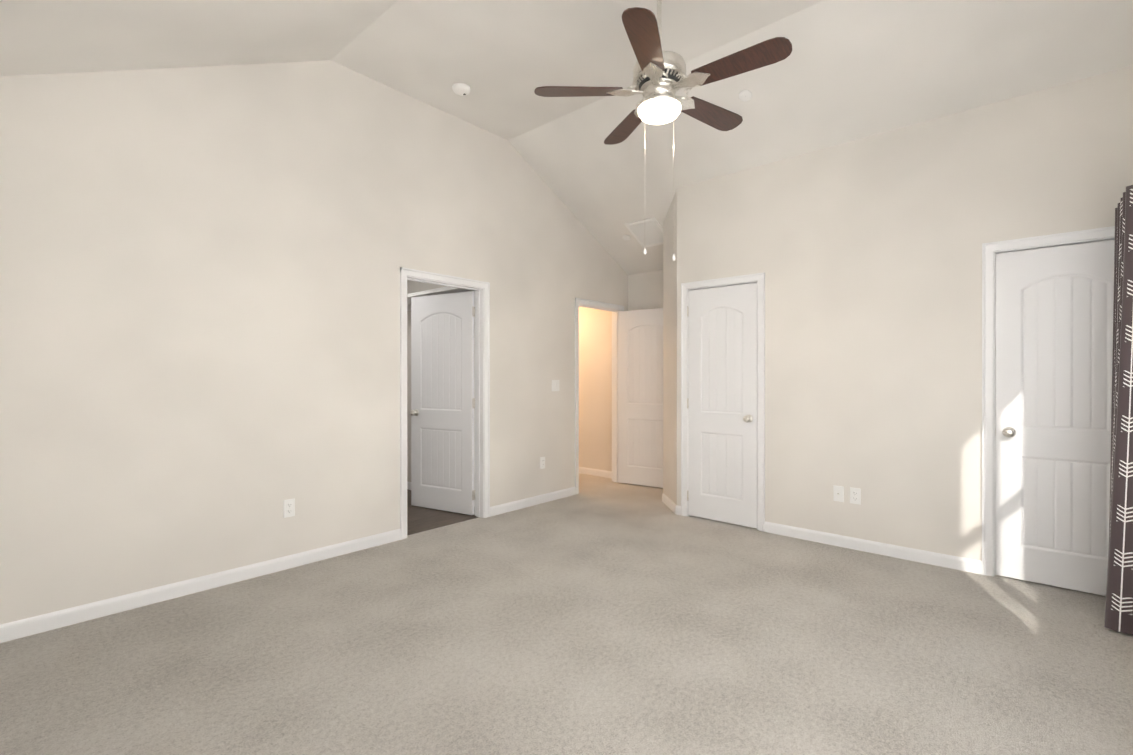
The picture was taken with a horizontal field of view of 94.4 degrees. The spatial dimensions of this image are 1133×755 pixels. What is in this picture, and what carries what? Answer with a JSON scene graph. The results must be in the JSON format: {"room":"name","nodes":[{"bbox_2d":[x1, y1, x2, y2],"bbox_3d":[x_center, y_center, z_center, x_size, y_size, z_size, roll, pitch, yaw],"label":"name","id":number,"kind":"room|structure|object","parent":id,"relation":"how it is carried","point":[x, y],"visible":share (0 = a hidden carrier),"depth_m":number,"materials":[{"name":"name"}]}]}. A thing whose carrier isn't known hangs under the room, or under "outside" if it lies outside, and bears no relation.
{"room":"empty bedroom","nodes":[
{"label":"empty bedroom","id":0,"kind":"room"},
{"bbox_2d":[0,60,627,624],"bbox_3d":[-1.161,-0.480,4.302,0.120,3.470,5.860,0,0,42],"label":"wall","id":1,"kind":"structure","parent":0,"point":[200,322],"depth_m":3.23,"materials":[{"name":"paint"}]},
{"bbox_2d":[0,529,400,642],"bbox_3d":[-2.120,1.215,3.121,0.013,0.083,2.517,0,0,42],"label":"baseboard","id":2,"kind":"structure","parent":1,"relation":"attached to","point":[10,631],"depth_m":2.99,"materials":[{"name":"white wood"}]},
{"bbox_2d":[283,498,294,517],"bbox_3d":[-1.826,0.861,3.456,0.009,0.115,0.070,0,0,42],"label":"electrical outlet","id":3,"kind":"object","parent":1,"relation":"attached to","point":[288,507],"visible":1,"depth_m":3.45,"materials":[{"name":"white plastic"}]},
{"bbox_2d":[410,291,474,514],"bbox_3d":[-1.169,0.232,4.928,0.765,2.020,0.172,0,0,30],"label":"bathroom door","id":4,"kind":"structure","parent":1,"relation":"in","point":[442,402],"depth_m":4.90,"materials":[{"name":"white wood"}]},
{"bbox_2d":[400,267,489,539],"bbox_3d":[-1.041,0.201,4.437,0.154,2.108,0.886,0,0,42],"label":"door frame","id":5,"kind":"structure","parent":1,"relation":"attached to","point":[481,289],"depth_m":4.68,"materials":[{"name":"white wood"}]},
{"bbox_2d":[490,487,575,516],"bbox_3d":[-0.301,1.212,5.172,0.013,0.083,1.194,0,0,42],"label":"baseboard","id":6,"kind":"structure","parent":1,"relation":"attached to","point":[527,502],"depth_m":5.12,"materials":[{"name":"white wood"}]},
{"bbox_2d":[540,457,544,468],"bbox_3d":[-0.237,0.854,5.248,0.009,0.115,0.070,0,0,42],"label":"electrical outlet","id":7,"kind":"object","parent":1,"relation":"attached to","point":[542,462],"visible":1,"depth_m":5.24,"materials":[{"name":"white plastic"}]},
{"bbox_2d":[552,380,558,390],"bbox_3d":[-0.110,0.083,5.389,0.011,0.115,0.116,0,0,42],"label":"light switch","id":8,"kind":"object","parent":1,"relation":"attached to","point":[555,385],"visible":1,"depth_m":5.38,"materials":[{"name":"white plastic"}]},
{"bbox_2d":[575,298,623,493],"bbox_3d":[0.339,0.199,5.994,0.154,2.108,0.886,0,0,42],"label":"door frame","id":9,"kind":"structure","parent":1,"relation":"attached to","point":[614,309],"depth_m":6.17,"materials":[{"name":"white wood"}]},
{"bbox_2d":[407,280,474,489],"bbox_3d":[-1.479,0.003,5.707,2.220,2.500,0.120,0,0,42],"label":"wall","id":10,"kind":"structure","parent":0,"point":[413,286],"depth_m":5.84,"materials":[{"name":"paint"}]},
{"bbox_2d":[407,286,474,310],"bbox_3d":[-1.463,-0.749,5.370,1.710,0.174,0.360,0,0,42],"label":"shelf board","id":11,"kind":"object","parent":10,"relation":"attached to","point":[443,290],"visible":0.06,"depth_m":5.02,"materials":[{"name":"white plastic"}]},
{"bbox_2d":[407,481,474,506],"bbox_3d":[-1.534,1.212,5.669,2.210,0.083,0.013,0,0,42],"label":"baseboard","id":12,"kind":"structure","parent":10,"relation":"attached to","point":[408,483],"depth_m":5.85,"materials":[{"name":"white wood"}]},
{"bbox_2d":[407,489,477,534],"bbox_3d":[-2.252,1.304,4.878,2.425,0.100,2.390,0,0,42],"label":"floor","id":13,"kind":"structure","parent":0,"point":[420,519],"depth_m":4.67,"materials":[{"name":"brown wood"}]},
{"bbox_2d":[0,473,1132,754],"bbox_3d":[-0.573,1.305,3.783,7.190,0.100,5.860,0,0,42],"label":"floor carpet","id":14,"kind":"object","parent":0,"point":[600,615],"visible":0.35,"depth_m":2.36,"materials":[{"name":"beige carpet"}]},
{"bbox_2d":[0,0,1132,274],"bbox_3d":[0.455,-1.741,2.867,4.440,1.185,5.860,0,0,42],"label":"ceiling","id":15,"kind":"structure","parent":0,"point":[846,70],"depth_m":3.34,"materials":[{"name":"paint"}]},
{"bbox_2d":[452,83,469,95],"bbox_3d":[-0.803,-2.195,4.009,0.136,0.040,0.136,0,0,42],"label":"smoke detector","id":16,"kind":"object","parent":15,"relation":"attached to","point":[461,89],"visible":1,"depth_m":3.98,"materials":[{"name":"white plastic"}]},
{"bbox_2d":[624,217,662,247],"bbox_3d":[0.862,-1.516,5.511,0.360,0.012,0.400,0,-27,42],"label":"ceiling vent","id":17,"kind":"object","parent":15,"relation":"in","point":[647,232],"visible":0.83,"depth_m":5.50,"materials":[{"name":"white plastic"}]},
{"bbox_2d":[534,0,791,260],"bbox_3d":[0.540,-1.422,2.813,1.263,1.583,1.287,0,0,42],"label":"ceiling fan","id":18,"kind":"object","parent":15,"relation":"hanging from","point":[660,78],"visible":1,"depth_m":2.73,"materials":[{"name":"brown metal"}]},
{"bbox_2d":[739,90,751,100],"bbox_3d":[1.285,-2.025,3.772,0.092,0.011,0.092,0,-27,42],"label":"ceiling disc","id":19,"kind":"object","parent":15,"relation":"attached to","point":[745,95],"visible":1,"depth_m":3.77,"materials":[{"name":"white plastic"}]},
{"bbox_2d":[579,270,662,470],"bbox_3d":[1.331,0.000,5.929,7.190,2.505,0.120,0,0,42],"label":"wall","id":20,"kind":"structure","parent":0,"point":[645,290],"depth_m":6.66,"materials":[{"name":"paint"}]},
{"bbox_2d":[579,467,611,477],"bbox_3d":[-0.330,1.210,7.313,2.630,0.083,0.013,0,0,42],"label":"baseboard","id":21,"kind":"structure","parent":20,"relation":"attached to","point":[596,472],"depth_m":6.69,"materials":[{"name":"white wood"}]},
{"bbox_2d":[618,308,662,487],"bbox_3d":[0.931,0.231,6.010,0.765,2.020,0.172,0,0,35],"label":"entry door","id":22,"kind":"structure","parent":20,"relation":"in","point":[640,397],"depth_m":6.04,"materials":[{"name":"white wood"}]},
{"bbox_2d":[663,66,1132,560],"bbox_3d":[2.317,-0.240,4.312,3.330,2.990,0.990,0,0,42],"label":"wall","id":23,"kind":"structure","parent":0,"point":[864,255],"depth_m":3.69,"materials":[{"name":"paint"}]},
{"bbox_2d":[687,283,756,527],"bbox_3d":[1.342,0.233,4.539,0.635,2.020,0.172,0,0,42],"label":"closet door","id":24,"kind":"structure","parent":23,"relation":"in","point":[722,439],"depth_m":4.51,"materials":[{"name":"white wood"}]},
{"bbox_2d":[681,273,764,531],"bbox_3d":[1.368,0.201,4.562,0.756,2.108,0.137,0,0,42],"label":"door frame","id":25,"kind":"structure","parent":23,"relation":"attached to","point":[757,278],"depth_m":4.39,"materials":[{"name":"white wood"}]},
{"bbox_2d":[833,485,843,501],"bbox_3d":[2.023,0.865,3.902,0.070,0.115,0.016,0,0,42],"label":"outlet","id":26,"kind":"object","parent":23,"relation":"attached to","point":[838,493],"visible":1,"depth_m":3.90,"materials":[{"name":"white plastic"}]},
{"bbox_2d":[850,487,860,504],"bbox_3d":[2.109,0.865,3.830,0.070,0.115,0.009,0,0,42],"label":"electrical outlet","id":27,"kind":"object","parent":23,"relation":"attached to","point":[855,495],"visible":1,"depth_m":3.83,"materials":[{"name":"white plastic"}]},
{"bbox_2d":[764,521,981,574],"bbox_3d":[2.132,1.214,3.809,1.389,0.083,0.013,0,0,42],"label":"baseboard","id":28,"kind":"structure","parent":23,"relation":"attached to","point":[927,557],"depth_m":3.72,"materials":[{"name":"white wood"}]},
{"bbox_2d":[982,226,1114,575],"bbox_3d":[2.973,0.202,3.138,0.756,2.108,0.137,0,0,42],"label":"door frame","id":29,"kind":"structure","parent":23,"relation":"attached to","point":[990,250],"depth_m":3.32,"materials":[{"name":"white wood"}]},
{"bbox_2d":[995,240,1114,595],"bbox_3d":[2.953,0.234,3.110,0.635,2.020,0.172,0,0,42],"label":"closet door","id":30,"kind":"structure","parent":23,"relation":"in","point":[1054,329],"depth_m":3.13,"materials":[{"name":"white wood"}]},
{"bbox_3d":[2.071,-0.477,1.435,0.120,3.470,5.860,0,0,42],"label":"wall","id":31,"kind":"structure","parent":0,"visible":0},
{"bbox_2d":[1104,185,1132,634],"bbox_3d":[1.889,0.157,1.521,0.265,2.178,3.725,0,0,42],"label":"curtain","id":32,"kind":"object","parent":31,"relation":"hanging from","point":[1119,605],"visible":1,"depth_m":2.57,"materials":[{"name":"fabric"}]}
]}

